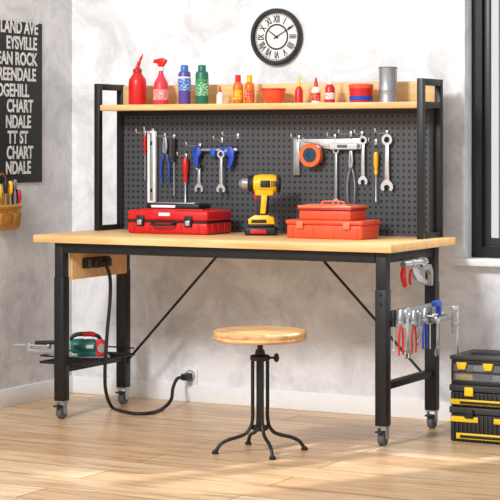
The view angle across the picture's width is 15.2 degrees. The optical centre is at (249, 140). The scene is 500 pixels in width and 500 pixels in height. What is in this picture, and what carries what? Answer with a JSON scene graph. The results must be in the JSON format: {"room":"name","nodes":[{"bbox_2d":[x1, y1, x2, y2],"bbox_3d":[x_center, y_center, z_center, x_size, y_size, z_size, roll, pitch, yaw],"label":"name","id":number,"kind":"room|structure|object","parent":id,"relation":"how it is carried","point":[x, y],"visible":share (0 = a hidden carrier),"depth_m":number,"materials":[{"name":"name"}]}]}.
{"room":"home workshop","nodes":[
{"label":"home workshop","id":0,"kind":"room"},
{"bbox_2d":[0,0,71,389],"bbox_3d":[-2.127,-0.310,7.531,0.200,3.200,4.780,0,0,28],"label":"wall","id":1,"kind":"structure","parent":0,"point":[27,267],"depth_m":9.36,"materials":[{"name":"paint"}]},
{"bbox_2d":[0,173,21,229],"bbox_3d":[-1.169,0.292,9.044,0.066,0.278,0.232,0,0,28],"label":"tool pouch","id":2,"kind":"object","parent":1,"relation":"attached to","point":[10,214],"visible":1,"depth_m":9.04,"materials":[{"name":"beige leather"}]},
{"bbox_2d":[3,180,7,204],"bbox_3d":[-1.179,0.247,9.020,0.024,0.118,0.023,0,0,28],"label":"screwdriver","id":3,"kind":"object","parent":2,"relation":"in","point":[5,182],"visible":1,"depth_m":9.01,"materials":[{"name":"black plastic"}]},
{"bbox_2d":[8,181,12,203],"bbox_3d":[-1.160,0.250,9.056,0.024,0.113,0.023,0,0,28],"label":"screwdriver","id":4,"kind":"object","parent":2,"relation":"on","point":[10,183],"visible":1,"depth_m":9.05,"materials":[{"name":"plastic"}]},
{"bbox_2d":[11,179,18,203],"bbox_3d":[-1.142,0.247,9.089,0.013,0.120,0.053,0,0,28],"label":"pliers","id":5,"kind":"object","parent":2,"relation":"in","point":[14,180],"visible":1,"depth_m":9.08,"materials":[{"name":"metal"}]},
{"bbox_2d":[18,190,20,203],"bbox_3d":[-1.126,0.272,9.119,0.024,0.068,0.023,0,0,28],"label":"screwdriver","id":6,"kind":"object","parent":2,"relation":"on","point":[19,191],"visible":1,"depth_m":9.11,"materials":[{"name":"red plastic"}]},
{"bbox_2d":[0,19,41,182],"bbox_3d":[-1.196,-0.193,9.053,0.009,0.796,0.661,0,0,28],"label":"wall sign","id":7,"kind":"object","parent":1,"relation":"attached to","point":[20,42],"visible":1,"depth_m":9.18,"materials":[{"name":"black wood"}]},
{"bbox_2d":[0,376,71,407],"bbox_3d":[-2.036,1.246,7.474,0.015,0.088,4.765,0,0,28],"label":"baseboard","id":8,"kind":"structure","parent":1,"relation":"attached to","point":[27,393],"depth_m":9.22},
{"bbox_2d":[0,393,499,499],"bbox_3d":[0.311,1.340,3.509,8.290,0.100,9.980,0,0,28],"label":"floor","id":9,"kind":"structure","parent":0,"point":[97,451],"depth_m":7.62,"materials":[{"name":"brown wood"}]},
{"bbox_2d":[33,78,457,445],"bbox_3d":[0.001,0.509,8.623,1.895,1.573,0.826,0,0,28],"label":"workbench","id":10,"kind":"object","parent":9,"relation":"on","point":[410,215],"depth_m":8.67,"materials":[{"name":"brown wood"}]},
{"bbox_2d":[11,340,53,354],"bbox_3d":[-1.003,0.971,8.828,0.240,0.068,0.070,0,0,18],"label":"clamp","id":11,"kind":"object","parent":10,"relation":"on","point":[45,343],"visible":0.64,"depth_m":8.82,"materials":[{"name":"metal"}]},
{"bbox_2d":[39,346,134,365],"bbox_3d":[-0.774,1.024,8.940,0.232,0.040,0.492,0,0,28],"label":"tray","id":12,"kind":"object","parent":10,"relation":"on","point":[122,353],"depth_m":8.90,"materials":[{"name":"black metal"}]},
{"bbox_2d":[69,331,109,357],"bbox_3d":[-0.766,0.972,8.948,0.193,0.122,0.097,0,0,-4],"label":"power tool","id":13,"kind":"object","parent":10,"relation":"on","point":[82,348],"visible":0.98,"depth_m":8.93,"materials":[{"name":"plastic"}]},
{"bbox_2d":[88,258,101,266],"bbox_3d":[-0.715,0.573,8.846,0.004,0.034,0.180,0,0,28],"label":"socket","id":14,"kind":"object","parent":10,"relation":"attached to","point":[92,262],"depth_m":8.78,"materials":[{"name":"black plastic"}]},
{"bbox_2d":[129,54,145,104],"bbox_3d":[-0.547,-0.300,9.091,0.088,0.249,0.088,0,0,28],"label":"bottle","id":15,"kind":"object","parent":10,"relation":"on","point":[137,81],"visible":0.94,"depth_m":9.06,"materials":[{"name":"red plastic"}]},
{"bbox_2d":[143,135,146,179],"bbox_3d":[-0.514,0.082,9.147,0.016,0.223,0.016,0,0,28],"label":"screwdriver","id":16,"kind":"object","parent":10,"relation":"hanging from","point":[144,136],"visible":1,"depth_m":9.14,"materials":[{"name":"red plastic"}]},
{"bbox_2d":[147,131,156,202],"bbox_3d":[-0.477,0.126,9.127,0.046,0.350,0.026,0,0,28],"label":"spirit level","id":17,"kind":"object","parent":10,"relation":"hanging from","point":[151,136],"visible":0.93,"depth_m":9.12,"materials":[{"name":"white plastic"}]},
{"bbox_2d":[151,58,168,103],"bbox_3d":[-0.431,-0.288,9.031,0.076,0.225,0.082,0,0,-23],"label":"spray bottle","id":18,"kind":"object","parent":10,"relation":"on","point":[160,89],"visible":0.96,"depth_m":9.00,"materials":[{"name":"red plastic"}]},
{"bbox_2d":[160,137,169,182],"bbox_3d":[-0.413,0.092,9.093,0.057,0.223,0.013,0,0,28],"label":"pliers","id":19,"kind":"object","parent":10,"relation":"hanging from","point":[164,143],"visible":1,"depth_m":9.09,"materials":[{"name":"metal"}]},
{"bbox_2d":[172,138,175,194],"bbox_3d":[-0.369,0.126,9.069,0.018,0.282,0.018,0,0,28],"label":"screwdriver","id":20,"kind":"object","parent":10,"relation":"hanging from","point":[173,139],"visible":1,"depth_m":9.07,"materials":[{"name":"black plastic"}]},
{"bbox_2d":[127,208,231,234],"bbox_3d":[-0.340,0.377,8.809,0.439,0.117,0.282,0,0,28],"label":"tool case","id":21,"kind":"object","parent":10,"relation":"on","point":[210,221],"visible":0.99,"depth_m":8.72,"materials":[{"name":"red plastic"}]},
{"bbox_2d":[147,202,210,208],"bbox_3d":[-0.338,0.303,8.818,0.285,0.028,0.124,0,0,28],"label":"case","id":22,"kind":"object","parent":21,"relation":"on","point":[165,205],"visible":1,"depth_m":8.77,"materials":[{"name":"black plastic"}]},
{"bbox_2d":[178,65,190,103],"bbox_3d":[-0.314,-0.270,8.966,0.062,0.189,0.062,0,0,28],"label":"spray can","id":23,"kind":"object","parent":10,"relation":"on","point":[184,76],"visible":0.94,"depth_m":8.94,"materials":[{"name":"purple paint"}]},
{"bbox_2d":[182,158,188,201],"bbox_3d":[-0.312,0.196,9.039,0.032,0.228,0.032,0,0,28],"label":"screwdriver","id":24,"kind":"object","parent":10,"relation":"hanging from","point":[185,162],"visible":0.81,"depth_m":9.03,"materials":[{"name":"red plastic"}]},
{"bbox_2d":[194,162,203,191],"bbox_3d":[-0.246,0.173,9.015,0.048,0.144,0.006,0,0,28],"label":"wrench","id":25,"kind":"object","parent":10,"relation":"hanging from","point":[198,185],"visible":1,"depth_m":9.01,"materials":[{"name":"metal"}]},
{"bbox_2d":[195,65,208,103],"bbox_3d":[-0.229,-0.269,8.921,0.064,0.187,0.064,0,0,28],"label":"bottle","id":26,"kind":"object","parent":10,"relation":"on","point":[201,81],"visible":0.98,"depth_m":8.89,"materials":[{"name":"green plastic"}]},
{"bbox_2d":[192,147,237,168],"bbox_3d":[-0.168,0.080,8.950,0.242,0.107,0.026,0,0,28],"label":"clamp","id":27,"kind":"object","parent":10,"relation":"hanging from","point":[230,152],"visible":1,"depth_m":8.94,"materials":[{"name":"metal"}]},
{"bbox_2d":[217,86,222,103],"bbox_3d":[-0.142,-0.218,8.875,0.033,0.086,0.033,0,0,28],"label":"glue bottle","id":28,"kind":"object","parent":10,"relation":"on","point":[219,95],"visible":0.93,"depth_m":8.86,"materials":[{"name":"white plastic"}]},
{"bbox_2d":[216,150,225,191],"bbox_3d":[-0.138,0.144,8.916,0.048,0.202,0.006,0,0,28],"label":"wrench","id":29,"kind":"object","parent":10,"relation":"hanging from","point":[220,185],"visible":1,"depth_m":8.91,"materials":[{"name":"metal"}]},
{"bbox_2d":[233,75,242,102],"bbox_3d":[-0.057,-0.244,8.829,0.051,0.136,0.051,0,0,28],"label":"oil bottle","id":30,"kind":"object","parent":10,"relation":"on","point":[237,86],"visible":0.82,"depth_m":8.81,"materials":[{"name":"orange plastic"}]},
{"bbox_2d":[244,75,254,102],"bbox_3d":[-0.002,-0.243,8.800,0.048,0.135,0.048,0,0,28],"label":"bottle","id":31,"kind":"object","parent":10,"relation":"on","point":[249,92],"visible":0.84,"depth_m":8.78,"materials":[{"name":"orange plastic"}]},
{"bbox_2d":[239,174,280,235],"bbox_3d":[0.045,0.294,8.629,0.192,0.281,0.092,0,0,6],"label":"cordless drill","id":32,"kind":"object","parent":10,"relation":"on","point":[263,186],"visible":1,"depth_m":8.59,"materials":[{"name":"yellow plastic"}]},
{"bbox_2d":[100,102,434,110],"bbox_3d":[0.059,-0.161,8.776,1.665,0.028,0.225,0,0,28],"label":"shelf","id":33,"kind":"object","parent":10,"relation":"attached to","point":[121,106],"depth_m":8.67,"materials":[{"name":"brown wood"}]},
{"bbox_2d":[261,88,285,102],"bbox_3d":[0.110,-0.210,8.740,0.118,0.070,0.118,0,0,28],"label":"bowl","id":34,"kind":"object","parent":10,"relation":"on","point":[270,95],"visible":0.91,"depth_m":8.70,"materials":[{"name":"orange plastic"}]},
{"bbox_2d":[295,76,302,102],"bbox_3d":[0.227,-0.241,8.677,0.037,0.131,0.037,0,0,28],"label":"glue bottle","id":35,"kind":"object","parent":10,"relation":"on","point":[298,91],"visible":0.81,"depth_m":8.66,"materials":[{"name":"red plastic"}]},
{"bbox_2d":[299,143,322,166],"bbox_3d":[0.283,0.065,8.697,0.110,0.110,0.032,0,0,28],"label":"tape measure","id":36,"kind":"object","parent":10,"relation":"hanging from","point":[310,154],"visible":1,"depth_m":8.68,"materials":[{"name":"orange plastic"}]},
{"bbox_2d":[311,78,320,102],"bbox_3d":[0.305,-0.235,8.636,0.043,0.120,0.043,0,0,28],"label":"glue bottle","id":37,"kind":"object","parent":10,"relation":"on","point":[315,92],"visible":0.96,"depth_m":8.62,"materials":[{"name":"white plastic"}]},
{"bbox_2d":[293,139,361,174],"bbox_3d":[0.359,0.076,8.692,0.347,0.170,0.018,0,0,28],"label":"square","id":38,"kind":"object","parent":10,"relation":"hanging from","point":[297,143],"visible":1,"depth_m":8.75,"materials":[{"name":"metal"}]},
{"bbox_2d":[325,73,334,102],"bbox_3d":[0.368,-0.244,8.602,0.047,0.137,0.047,0,0,28],"label":"glue bottle","id":39,"kind":"object","parent":10,"relation":"on","point":[329,89],"visible":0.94,"depth_m":8.58,"materials":[{"name":"red plastic"}]},
{"bbox_2d":[286,219,379,239],"bbox_3d":[0.370,0.394,8.376,0.380,0.083,0.208,0,0,28],"label":"box","id":40,"kind":"object","parent":10,"relation":"on","point":[363,229],"visible":0.95,"depth_m":8.29,"materials":[{"name":"orange plastic"}]},
{"bbox_2d":[297,200,367,220],"bbox_3d":[0.371,0.309,8.385,0.269,0.085,0.186,0,0,28],"label":"toolbox","id":41,"kind":"object","parent":40,"relation":"on","point":[319,211],"visible":1,"depth_m":8.32,"materials":[{"name":"orange plastic"}]},
{"bbox_2d":[332,149,339,203],"bbox_3d":[0.398,0.162,8.660,0.038,0.269,0.006,0,0,28],"label":"wrench","id":42,"kind":"object","parent":10,"relation":"hanging from","point":[334,152],"visible":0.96,"depth_m":8.66,"materials":[{"name":"metal"}]},
{"bbox_2d":[324,143,357,149],"bbox_3d":[0.417,0.024,8.632,0.175,0.030,0.018,0,0,28],"label":"utility knife","id":43,"kind":"object","parent":10,"relation":"hanging from","point":[340,146],"visible":1,"depth_m":8.62,"materials":[{"name":"grey plastic"}]},
{"bbox_2d":[346,150,355,201],"bbox_3d":[0.466,0.162,8.624,0.047,0.241,0.013,0,0,28],"label":"pliers","id":44,"kind":"object","parent":10,"relation":"hanging from","point":[350,159],"visible":1,"depth_m":8.62,"materials":[{"name":"metal"}]},
{"bbox_2d":[348,84,373,101],"bbox_3d":[0.506,-0.218,8.528,0.114,0.084,0.114,0,0,28],"label":"tub","id":45,"kind":"object","parent":10,"relation":"on","point":[357,92],"visible":0.9,"depth_m":8.48,"materials":[{"name":"red plastic"}]},
{"bbox_2d":[358,136,367,183],"bbox_3d":[0.519,0.088,8.595,0.048,0.223,0.006,0,0,28],"label":"wrench","id":46,"kind":"object","parent":10,"relation":"hanging from","point":[362,177],"visible":1,"depth_m":8.59,"materials":[{"name":"metal"}]},
{"bbox_2d":[374,152,377,201],"bbox_3d":[0.577,0.166,8.564,0.022,0.232,0.022,0,0,28],"label":"screwdriver","id":47,"kind":"object","parent":10,"relation":"hanging from","point":[375,153],"visible":1,"depth_m":8.56,"materials":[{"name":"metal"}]},
{"bbox_2d":[381,134,392,190],"bbox_3d":[0.625,0.098,8.538,0.062,0.260,0.006,0,0,28],"label":"wrench","id":48,"kind":"object","parent":10,"relation":"hanging from","point":[386,181],"visible":1,"depth_m":8.54,"materials":[{"name":"metal"}]},
{"bbox_2d":[378,67,397,101],"bbox_3d":[0.625,-0.255,8.465,0.086,0.160,0.086,0,0,28],"label":"tin can","id":49,"kind":"object","parent":10,"relation":"on","point":[387,75],"visible":0.93,"depth_m":8.43,"materials":[{"name":"metal"}]},
{"bbox_2d":[391,310,396,350],"bbox_3d":[0.602,0.793,7.812,0.022,0.173,0.022,0,0,28],"label":"screwdriver","id":50,"kind":"object","parent":10,"relation":"hanging from","point":[393,312],"visible":1,"depth_m":7.81,"materials":[{"name":"black plastic"}]},
{"bbox_2d":[398,309,403,355],"bbox_3d":[0.625,0.791,7.739,0.013,0.191,0.056,0,0,28],"label":"pliers","id":51,"kind":"object","parent":10,"relation":"hanging from","point":[400,322],"visible":1,"depth_m":7.73,"materials":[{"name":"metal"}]},
{"bbox_2d":[404,307,410,359],"bbox_3d":[0.656,0.799,7.786,0.006,0.217,0.060,0,0,28],"label":"wrench","id":52,"kind":"object","parent":10,"relation":"hanging from","point":[407,349],"visible":1,"depth_m":7.78,"materials":[{"name":"metal"}]},
{"bbox_2d":[411,310,416,353],"bbox_3d":[0.689,0.802,7.859,0.013,0.182,0.056,0,0,28],"label":"pliers","id":53,"kind":"object","parent":10,"relation":"hanging from","point":[413,322],"visible":1,"depth_m":7.85,"materials":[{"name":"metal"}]},
{"bbox_2d":[400,257,433,287],"bbox_3d":[0.726,0.572,8.118,0.044,0.132,0.328,0,0,28],"label":"clamp","id":54,"kind":"object","parent":10,"relation":"hanging from","point":[413,264],"visible":1,"depth_m":8.10,"materials":[{"name":"metal"}]},
{"bbox_2d":[417,308,421,344],"bbox_3d":[0.716,0.783,7.899,0.006,0.156,0.048,0,0,28],"label":"wrench","id":55,"kind":"object","parent":10,"relation":"hanging from","point":[419,338],"visible":1,"depth_m":7.89,"materials":[{"name":"metal"}]},
{"bbox_2d":[422,308,427,348],"bbox_3d":[0.745,0.798,7.964,0.013,0.173,0.056,0,0,28],"label":"pliers","id":56,"kind":"object","parent":10,"relation":"hanging from","point":[424,320],"visible":1,"depth_m":7.96,"materials":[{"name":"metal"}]},
{"bbox_2d":[428,307,431,348],"bbox_3d":[0.770,0.801,8.000,0.020,0.182,0.020,0,0,28],"label":"screwdriver","id":57,"kind":"object","parent":10,"relation":"hanging from","point":[429,308],"visible":1,"depth_m":8.00,"materials":[{"name":"grey metal"}]},
{"bbox_2d":[426,300,443,317],"bbox_3d":[0.799,0.720,8.023,0.040,0.074,0.154,0,0,28],"label":"clamp","id":58,"kind":"object","parent":10,"relation":"hanging from","point":[436,303],"visible":1,"depth_m":8.02,"materials":[{"name":"blue plastic"}]},
{"bbox_2d":[434,316,440,355],"bbox_3d":[0.814,0.842,8.113,0.006,0.182,0.054,0,0,28],"label":"wrench","id":59,"kind":"object","parent":10,"relation":"hanging from","point":[437,348],"visible":0.9,"depth_m":8.11,"materials":[{"name":"metal"}]},
{"bbox_2d":[451,305,459,353],"bbox_3d":[0.895,0.826,8.139,0.014,0.220,0.070,0,0,28],"label":"clamp","id":60,"kind":"object","parent":10,"relation":"hanging from","point":[456,323],"visible":0.88,"depth_m":8.15,"materials":[{"name":"metal"}]},
{"bbox_2d":[212,326,307,459],"bbox_3d":[0.042,1.037,7.757,0.392,0.506,0.392,0,0,28],"label":"stool","id":61,"kind":"object","parent":9,"relation":"on","point":[259,336],"visible":1,"depth_m":7.72,"materials":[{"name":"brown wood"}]},
{"bbox_2d":[449,406,499,444],"bbox_3d":[1.122,1.215,8.054,0.458,0.150,0.298,0,0,28],"label":"toolbox","id":62,"kind":"object","parent":9,"relation":"on","point":[468,424],"visible":0.96,"depth_m":7.98,"materials":[{"name":"black plastic"}]},
{"bbox_2d":[449,384,499,408],"bbox_3d":[1.122,1.092,8.054,0.458,0.094,0.298,0,0,28],"label":"toolbox","id":63,"kind":"object","parent":62,"relation":"on","point":[461,395],"visible":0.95,"depth_m":7.98,"materials":[{"name":"black plastic"}]},
{"bbox_2d":[450,349,499,386],"bbox_3d":[1.121,0.979,8.052,0.452,0.130,0.282,0,0,28],"label":"organizer box","id":64,"kind":"object","parent":63,"relation":"on","point":[478,367],"visible":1,"depth_m":8.00,"materials":[{"name":"black plastic"}]},
{"bbox_2d":[72,0,499,401],"bbox_3d":[2.614,-0.310,7.822,8.290,3.200,0.200,0,0,28],"label":"wall","id":65,"kind":"structure","parent":0,"point":[349,40],"depth_m":9.05,"materials":[{"name":"paint"}]},
{"bbox_2d":[183,367,197,383],"bbox_3d":[-0.295,1.163,9.255,0.080,0.080,0.012,0,0,28],"label":"wall outlet","id":66,"kind":"object","parent":65,"relation":"attached to","point":[194,371],"visible":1,"depth_m":9.25,"materials":[{"name":"white plastic"}]},
{"bbox_2d":[72,375,451,420],"bbox_3d":[2.651,1.246,7.681,8.090,0.088,0.015,0,0,28],"label":"baseboard","id":67,"kind":"structure","parent":65,"relation":"attached to","point":[281,399],"depth_m":9.05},
{"bbox_2d":[250,8,302,64],"bbox_3d":[0.128,-0.502,9.017,0.274,0.274,0.032,0,0,28],"label":"wall clock","id":68,"kind":"object","parent":65,"relation":"attached to","point":[276,37],"visible":1,"depth_m":9.02,"materials":[{"name":"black plastic"}]},
{"bbox_2d":[453,257,499,266],"bbox_3d":[1.470,0.553,8.331,1.148,0.030,0.160,0,0,28],"label":"window sill","id":69,"kind":"structure","parent":65,"relation":"attached to","point":[472,261],"depth_m":8.49,"materials":[{"name":"white paint"}]},
{"bbox_2d":[472,0,499,257],"bbox_3d":[1.542,-0.231,8.466,1.088,1.558,0.155,0,0,28],"label":"window","id":70,"kind":"structure","parent":65,"relation":"in","point":[483,245],"depth_m":8.64,"materials":[{"name":"black metal"}]},
{"bbox_2d":[499,0,499,237],"bbox_3d":[1.204,-0.231,8.717,0.085,1.558,0.030,0,0,28],"label":"window pane","id":71,"kind":"object","parent":70,"relation":"attached to","point":[499,0],"depth_m":8.72,"materials":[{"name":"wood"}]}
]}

